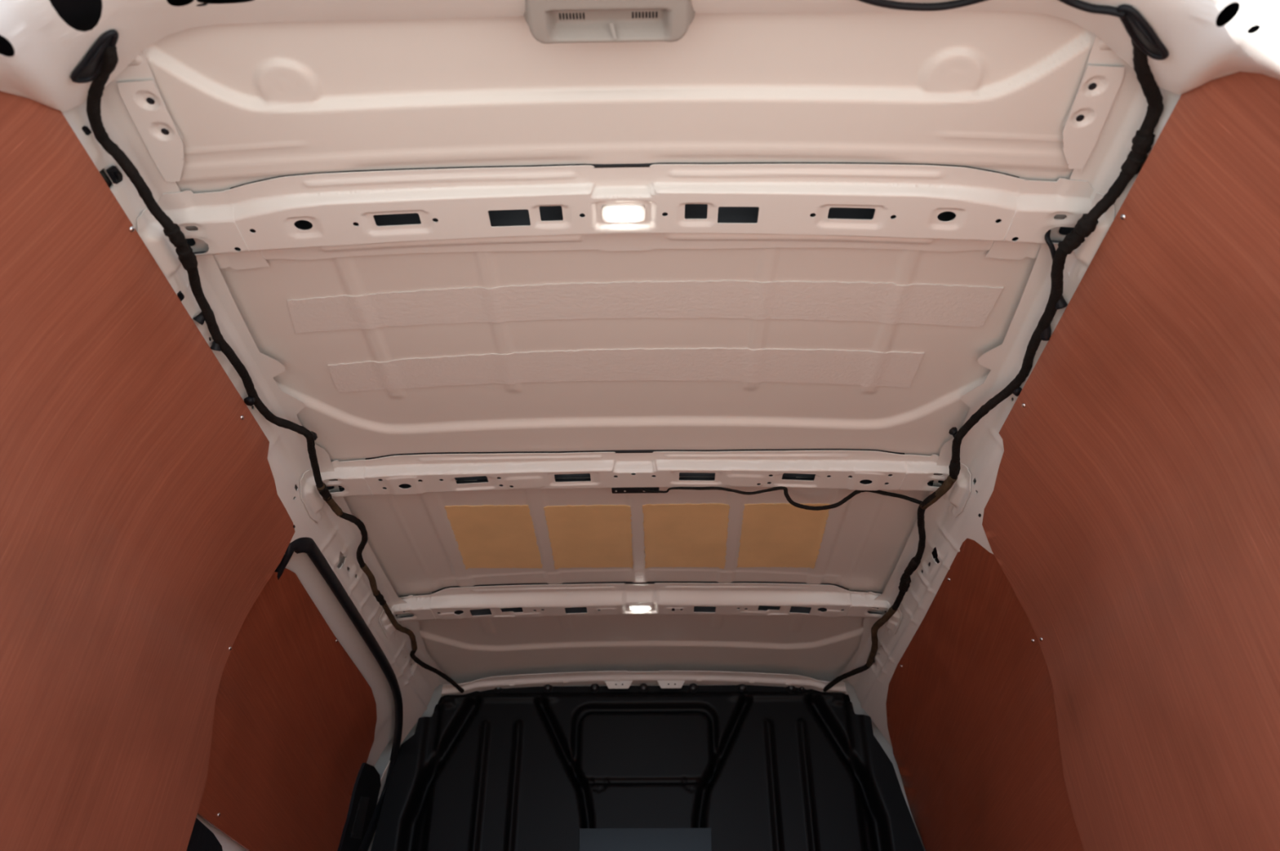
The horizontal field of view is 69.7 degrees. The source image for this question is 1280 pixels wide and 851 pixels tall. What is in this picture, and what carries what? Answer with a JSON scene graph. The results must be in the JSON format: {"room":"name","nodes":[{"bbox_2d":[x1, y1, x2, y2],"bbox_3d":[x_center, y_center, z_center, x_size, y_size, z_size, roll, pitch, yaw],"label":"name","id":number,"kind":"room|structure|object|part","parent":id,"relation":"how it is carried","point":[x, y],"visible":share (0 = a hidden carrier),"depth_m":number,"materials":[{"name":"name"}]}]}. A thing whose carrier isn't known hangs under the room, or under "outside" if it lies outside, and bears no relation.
{"room":"cargo space","nodes":[
{"label":"cargo space","id":0,"kind":"room"},
{"bbox_2d":[61,0,449,803],"bbox_3d":[-0.442,0.709,1.550,0.866,1.495,2.460,-1,-35,1],"label":"rail","id":1,"kind":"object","parent":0,"point":[288,458],"depth_m":1.63,"materials":[{"name":"white metal"}]},
{"bbox_2d":[81,125,91,135],"bbox_3d":[-0.665,-0.355,1.107,0.010,0.008,0.012,-1,-35,1],"label":"clip","id":2,"kind":"object","parent":1,"relation":"attached to","point":[86,131],"visible":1,"depth_m":1.10,"materials":[{"name":"black plastic"}]},
{"bbox_2d":[70,29,118,83],"bbox_3d":[-0.595,-0.402,1.008,0.082,0.029,0.022,-25,-42,31],"label":"grommet","id":3,"kind":"object","parent":1,"relation":"attached to","point":[88,69],"visible":1,"depth_m":1.00,"materials":[{"name":"black rubber"}]},
{"bbox_2d":[106,165,122,184],"bbox_3d":[-0.664,-0.318,1.165,0.012,0.015,0.024,-1,-35,1],"label":"clip","id":4,"kind":"object","parent":1,"relation":"attached to","point":[113,171],"visible":1,"depth_m":1.16,"materials":[{"name":"black plastic"}]},
{"bbox_2d":[0,91,294,850],"bbox_3d":[-0.725,0.429,1.060,0.136,1.300,1.205,-1,-35,1],"label":"panel","id":5,"kind":"object","parent":1,"relation":"attached to","point":[144,519],"visible":0.98,"depth_m":1.29,"materials":[{"name":"brown wood"}]},
{"bbox_2d":[117,80,184,182],"bbox_3d":[-0.600,-0.366,1.148,0.044,0.010,0.150,1,-35,-1],"label":"plate","id":6,"kind":"object","parent":1,"relation":"attached to","point":[166,148],"visible":1,"depth_m":1.14,"materials":[{"name":"white paint"}]},
{"bbox_2d":[177,290,184,301],"bbox_3d":[-0.664,-0.188,1.328,0.011,0.012,0.019,-1,-35,1],"label":"clip","id":7,"kind":"object","parent":1,"relation":"attached to","point":[180,295],"visible":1,"depth_m":1.32,"materials":[{"name":"black plastic"}]},
{"bbox_2d":[86,46,464,693],"bbox_3d":[-0.603,0.193,1.897,0.103,0.048,2.164,-1,-35,1],"label":"harness","id":8,"kind":"object","parent":1,"relation":"attached to","point":[186,257],"visible":1,"depth_m":1.36,"materials":[{"name":"fabric"}]},
{"bbox_2d":[186,551,412,850],"bbox_3d":[-0.738,1.014,1.933,0.181,1.365,1.306,-1,-35,1],"label":"door","id":9,"kind":"structure","parent":1,"relation":"in","point":[205,837],"depth_m":2.02,"materials":[{"name":"brown wood"}]},
{"bbox_3d":[-0.789,0.756,1.659,0.005,0.098,0.212,-1,-35,1],"label":"glass","id":10,"kind":"part","parent":9,"relation":"part of","materials":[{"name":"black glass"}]},
{"bbox_3d":[-0.743,0.765,2.047,0.092,0.570,1.011,-1,-35,1],"label":"lining panel","id":11,"kind":"part","parent":9,"relation":"part of","materials":[{"name":"brown wood"}]},
{"bbox_2d":[274,537,403,850],"bbox_3d":[-0.706,0.743,2.205,0.113,0.474,1.249,1,-35,-1],"label":"seal","id":12,"kind":"object","parent":9,"relation":"attached to","point":[304,544],"visible":0.88,"depth_m":2.22,"materials":[{"name":"black rubber"}]},
{"bbox_2d":[524,0,695,44],"bbox_3d":[-0.035,-0.472,1.015,0.196,0.035,0.111,-1,-35,1],"label":"lamp cover","id":13,"kind":"object","parent":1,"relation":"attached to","point":[548,21],"visible":1,"depth_m":1.03,"materials":[{"name":"grey plastic"}]},
{"bbox_2d":[0,0,1279,111],"bbox_3d":[-0.028,0.040,0.631,1.786,1.542,0.227,-1,-35,1],"label":"trim","id":14,"kind":"structure","parent":1,"relation":"attached to","point":[42,42],"depth_m":0.99,"materials":[{"name":"white paint"}]},
{"bbox_2d":[99,11,1147,684],"bbox_3d":[-0.009,0.152,1.962,1.359,0.102,2.251,-1,-35,1],"label":"ceiling","id":15,"kind":"structure","parent":0,"point":[990,91],"depth_m":1.39,"materials":[{"name":"paint"}]},
{"bbox_2d":[444,505,542,569],"bbox_3d":[-0.334,0.264,2.129,0.187,0.016,0.332,-1,-35,1],"label":"pad","id":16,"kind":"object","parent":15,"relation":"attached to","point":[486,536],"visible":1,"depth_m":2.12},
{"bbox_2d":[543,505,633,569],"bbox_3d":[-0.115,0.266,2.144,0.196,0.012,0.319,-1,-35,1],"label":"pad","id":17,"kind":"object","parent":15,"relation":"attached to","point":[593,536],"visible":1,"depth_m":2.13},
{"bbox_2d":[136,162,1115,294],"bbox_3d":[-0.023,-0.265,1.271,1.344,0.111,0.172,-1,-35,1],"label":"bow","id":18,"kind":"object","parent":15,"relation":"attached to","point":[785,194],"visible":0.88,"depth_m":1.25,"materials":[{"name":"white paint"}]},
{"bbox_3d":[-0.657,-0.232,1.275,0.028,0.052,0.145,-1,-35,1],"label":"plate","id":19,"kind":"part","parent":18,"relation":"part of","materials":[{"name":"white paint"}]},
{"bbox_3d":[-0.622,-0.245,1.278,0.144,0.086,0.159,-1,-35,1],"label":"gusset plate","id":20,"kind":"part","parent":18,"relation":"part of","materials":[{"name":"white paint"}]},
{"bbox_2d":[601,204,644,222],"bbox_3d":[-0.023,-0.296,1.282,0.060,0.011,0.030,-1,-35,1],"label":"dome lamp","id":21,"kind":"object","parent":18,"relation":"attached to","point":[611,213],"visible":1,"depth_m":1.28,"materials":[{"name":"white paint"}]},
{"bbox_3d":[-0.023,-0.291,1.280,0.042,0.001,0.021,-1,-35,1],"label":"bulb","id":22,"kind":"part","parent":21,"relation":"part of","materials":[{"name":"white plastic"}]},
{"bbox_3d":[0.577,-0.257,1.260,0.144,0.086,0.159,-1,-35,1],"label":"gusset plate","id":23,"kind":"part","parent":18,"relation":"part of","materials":[{"name":"white paint"}]},
{"bbox_3d":[0.613,-0.245,1.257,0.028,0.052,0.145,-1,-35,1],"label":"plate","id":24,"kind":"part","parent":18,"relation":"part of","materials":[{"name":"white paint"}]},
{"bbox_2d":[328,347,924,392],"bbox_3d":[-0.029,-0.097,1.606,1.021,0.026,0.100,-1,-35,1],"label":"pad","id":25,"kind":"object","parent":15,"relation":"attached to","point":[864,368],"visible":1,"depth_m":1.61,"materials":[{"name":"white metal"}]},
{"bbox_2d":[293,448,977,523],"bbox_3d":[-0.011,0.123,1.835,1.344,0.114,0.157,-1,-35,1],"label":"bow","id":26,"kind":"object","parent":15,"relation":"attached to","point":[400,474],"visible":0.93,"depth_m":1.83,"materials":[{"name":"white paint"}]},
{"bbox_3d":[-0.644,0.150,1.828,0.026,0.052,0.153,-1,-35,1],"label":"plate","id":27,"kind":"part","parent":26,"relation":"part of","materials":[{"name":"white paint"}]},
{"bbox_3d":[-0.611,0.134,1.829,0.144,0.089,0.135,-1,-35,1],"label":"gusset plate","id":28,"kind":"part","parent":26,"relation":"part of","materials":[{"name":"white paint"}]},
{"bbox_2d":[611,487,659,493],"bbox_3d":[-0.009,0.133,1.904,0.098,0.009,0.020,-1,-35,1],"label":"module","id":29,"kind":"object","parent":26,"relation":"attached to","point":[626,490],"visible":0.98,"depth_m":1.90,"materials":[{"name":"black plastic"}]},
{"bbox_2d":[643,486,922,511],"bbox_3d":[0.291,0.151,1.884,0.567,0.042,0.056,-1,-35,1],"label":"cable","id":30,"kind":"object","parent":26,"relation":"hanging from","point":[845,500],"visible":0.99,"depth_m":1.88,"materials":[{"name":"rubber"}]},
{"bbox_3d":[0.589,0.122,1.812,0.144,0.089,0.135,-1,-35,1],"label":"gusset plate","id":31,"kind":"part","parent":26,"relation":"part of","materials":[{"name":"white paint"}]},
{"bbox_3d":[0.623,0.137,1.810,0.026,0.052,0.153,-1,-35,1],"label":"plate","id":32,"kind":"part","parent":26,"relation":"part of","materials":[{"name":"white paint"}]},
{"bbox_2d":[379,582,902,640],"bbox_3d":[0.001,0.485,2.365,1.344,0.121,0.182,-1,-35,1],"label":"bow","id":33,"kind":"object","parent":15,"relation":"attached to","point":[592,598],"visible":0.91,"depth_m":2.36,"materials":[{"name":"white paint"}]},
{"bbox_3d":[-0.635,0.510,2.350,0.030,0.052,0.153,-1,-35,1],"label":"plate","id":34,"kind":"part","parent":33,"relation":"part of","materials":[{"name":"white paint"}]},
{"bbox_3d":[-0.600,0.499,2.362,0.144,0.094,0.129,-1,-35,1],"label":"gusset plate","id":35,"kind":"part","parent":33,"relation":"part of","materials":[{"name":"white paint"}]},
{"bbox_2d":[628,604,652,611],"bbox_3d":[0.001,0.476,2.399,0.060,0.011,0.030,-1,-35,1],"label":"dome lamp","id":36,"kind":"object","parent":33,"relation":"attached to","point":[636,607],"visible":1,"depth_m":2.39,"materials":[{"name":"white paint"}]},
{"bbox_3d":[0.001,0.480,2.396,0.042,0.001,0.021,-1,-35,1],"label":"bulb","id":37,"kind":"part","parent":36,"relation":"part of","materials":[{"name":"white plastic"}]},
{"bbox_3d":[0.600,0.487,2.345,0.144,0.094,0.129,-1,-35,1],"label":"gusset plate","id":38,"kind":"part","parent":33,"relation":"part of","materials":[{"name":"white paint"}]},
{"bbox_3d":[0.636,0.497,2.332,0.030,0.052,0.153,-1,-35,1],"label":"plate","id":39,"kind":"part","parent":33,"relation":"part of","materials":[{"name":"white paint"}]},
{"bbox_2d":[287,280,1003,333],"bbox_3d":[-0.003,-0.191,1.463,1.120,0.031,0.095,-1,-35,1],"label":"ceiling panel","id":40,"kind":"object","parent":15,"relation":"attached to","point":[891,304],"visible":1,"depth_m":1.47,"materials":[{"name":"white metal"}]},
{"bbox_2d":[642,503,729,568],"bbox_3d":[0.107,0.262,2.139,0.198,0.012,0.323,-1,-35,1],"label":"pad","id":41,"kind":"object","parent":15,"relation":"attached to","point":[686,535],"visible":1,"depth_m":2.13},
{"bbox_2d":[736,503,830,568],"bbox_3d":[0.326,0.261,2.123,0.192,0.018,0.332,-1,-35,1],"label":"pad","id":42,"kind":"object","parent":15,"relation":"attached to","point":[773,535],"visible":0.98,"depth_m":2.11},
{"bbox_2d":[368,679,925,850],"bbox_3d":[0.011,1.367,2.502,1.720,1.495,0.001,-1,-35,1],"label":"wall","id":43,"kind":"structure","parent":0,"point":[383,761],"depth_m":2.80,"materials":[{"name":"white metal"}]},
{"bbox_2d":[838,35,1182,747],"bbox_3d":[0.424,0.701,1.537,0.866,1.495,2.460,-1,-35,1],"label":"rail","id":44,"kind":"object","parent":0,"point":[981,449],"depth_m":1.65,"materials":[{"name":"white metal"}]},
{"bbox_2d":[440,671,847,697],"bbox_3d":[0.010,0.782,2.787,1.240,0.054,0.075,-1,-35,1],"label":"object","id":45,"kind":"structure","parent":44,"relation":"attached to","point":[612,679],"depth_m":2.79,"materials":[{"name":"white paint"}]},
{"bbox_2d":[857,0,988,11],"bbox_3d":[0.311,-0.460,0.997,0.166,0.039,0.039,-3,-35,4],"label":"cable","id":46,"kind":"object","parent":44,"relation":"attached to","point":[889,4],"visible":1,"depth_m":1.01,"materials":[{"name":"black rubber"}]},
{"bbox_2d":[885,538,1084,850],"bbox_3d":[0.721,1.060,1.940,0.117,1.262,1.282,-1,-35,1],"label":"panel","id":47,"kind":"object","parent":44,"relation":"attached to","point":[972,726],"visible":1,"depth_m":2.00,"materials":[{"name":"brown wood"}]},
{"bbox_2d":[822,38,1164,692],"bbox_3d":[0.586,0.177,1.879,0.107,0.059,2.185,-1,-35,1],"label":"harness","id":48,"kind":"object","parent":44,"relation":"attached to","point":[1143,140],"visible":0.98,"depth_m":1.32,"materials":[{"name":"fabric"}]},
{"bbox_2d":[1057,0,1125,18],"bbox_3d":[0.474,-0.440,0.968,0.069,0.033,0.016,3,-35,-5],"label":"cable","id":49,"kind":"object","parent":44,"relation":"attached to","point":[1077,4],"visible":1,"depth_m":0.97,"materials":[{"name":"black rubber"}]},
{"bbox_2d":[1062,65,1124,169],"bbox_3d":[0.549,-0.377,1.132,0.044,0.010,0.150,-2,-35,3],"label":"plate","id":50,"kind":"object","parent":44,"relation":"attached to","point":[1081,134],"visible":1,"depth_m":1.12,"materials":[{"name":"white paint"}]},
{"bbox_2d":[982,71,1279,850],"bbox_3d":[0.688,0.422,1.051,0.134,1.300,1.233,-1,-35,1],"label":"panel","id":51,"kind":"object","parent":44,"relation":"attached to","point":[1131,513],"visible":0.98,"depth_m":1.24,"materials":[{"name":"brown wood"}]},
{"bbox_2d":[1116,4,1168,60],"bbox_3d":[0.531,-0.416,0.975,0.087,0.026,0.022,27,-43,-33],"label":"grommet","id":52,"kind":"object","parent":44,"relation":"attached to","point":[1143,35],"visible":1,"depth_m":0.97,"materials":[{"name":"black rubber"}]},
{"bbox_3d":[-0.009,1.296,1.110,1.720,0.030,2.300,-1,-35,1],"label":"floor","id":53,"kind":"structure","parent":0,"visible":0},
{"bbox_2d":[370,683,924,850],"bbox_3d":[0.010,1.353,2.436,1.600,1.365,0.074,-1,-35,1],"label":"bulkhead","id":54,"kind":"object","parent":53,"relation":"on","point":[693,767],"visible":1,"depth_m":2.65,"materials":[{"name":"black plastic"}]},
{"bbox_3d":[0.015,1.506,2.295,0.370,0.932,0.008,-1,-35,1],"label":"plate","id":55,"kind":"part","parent":54,"relation":"part of","materials":[{"name":"black metal"}]}
]}

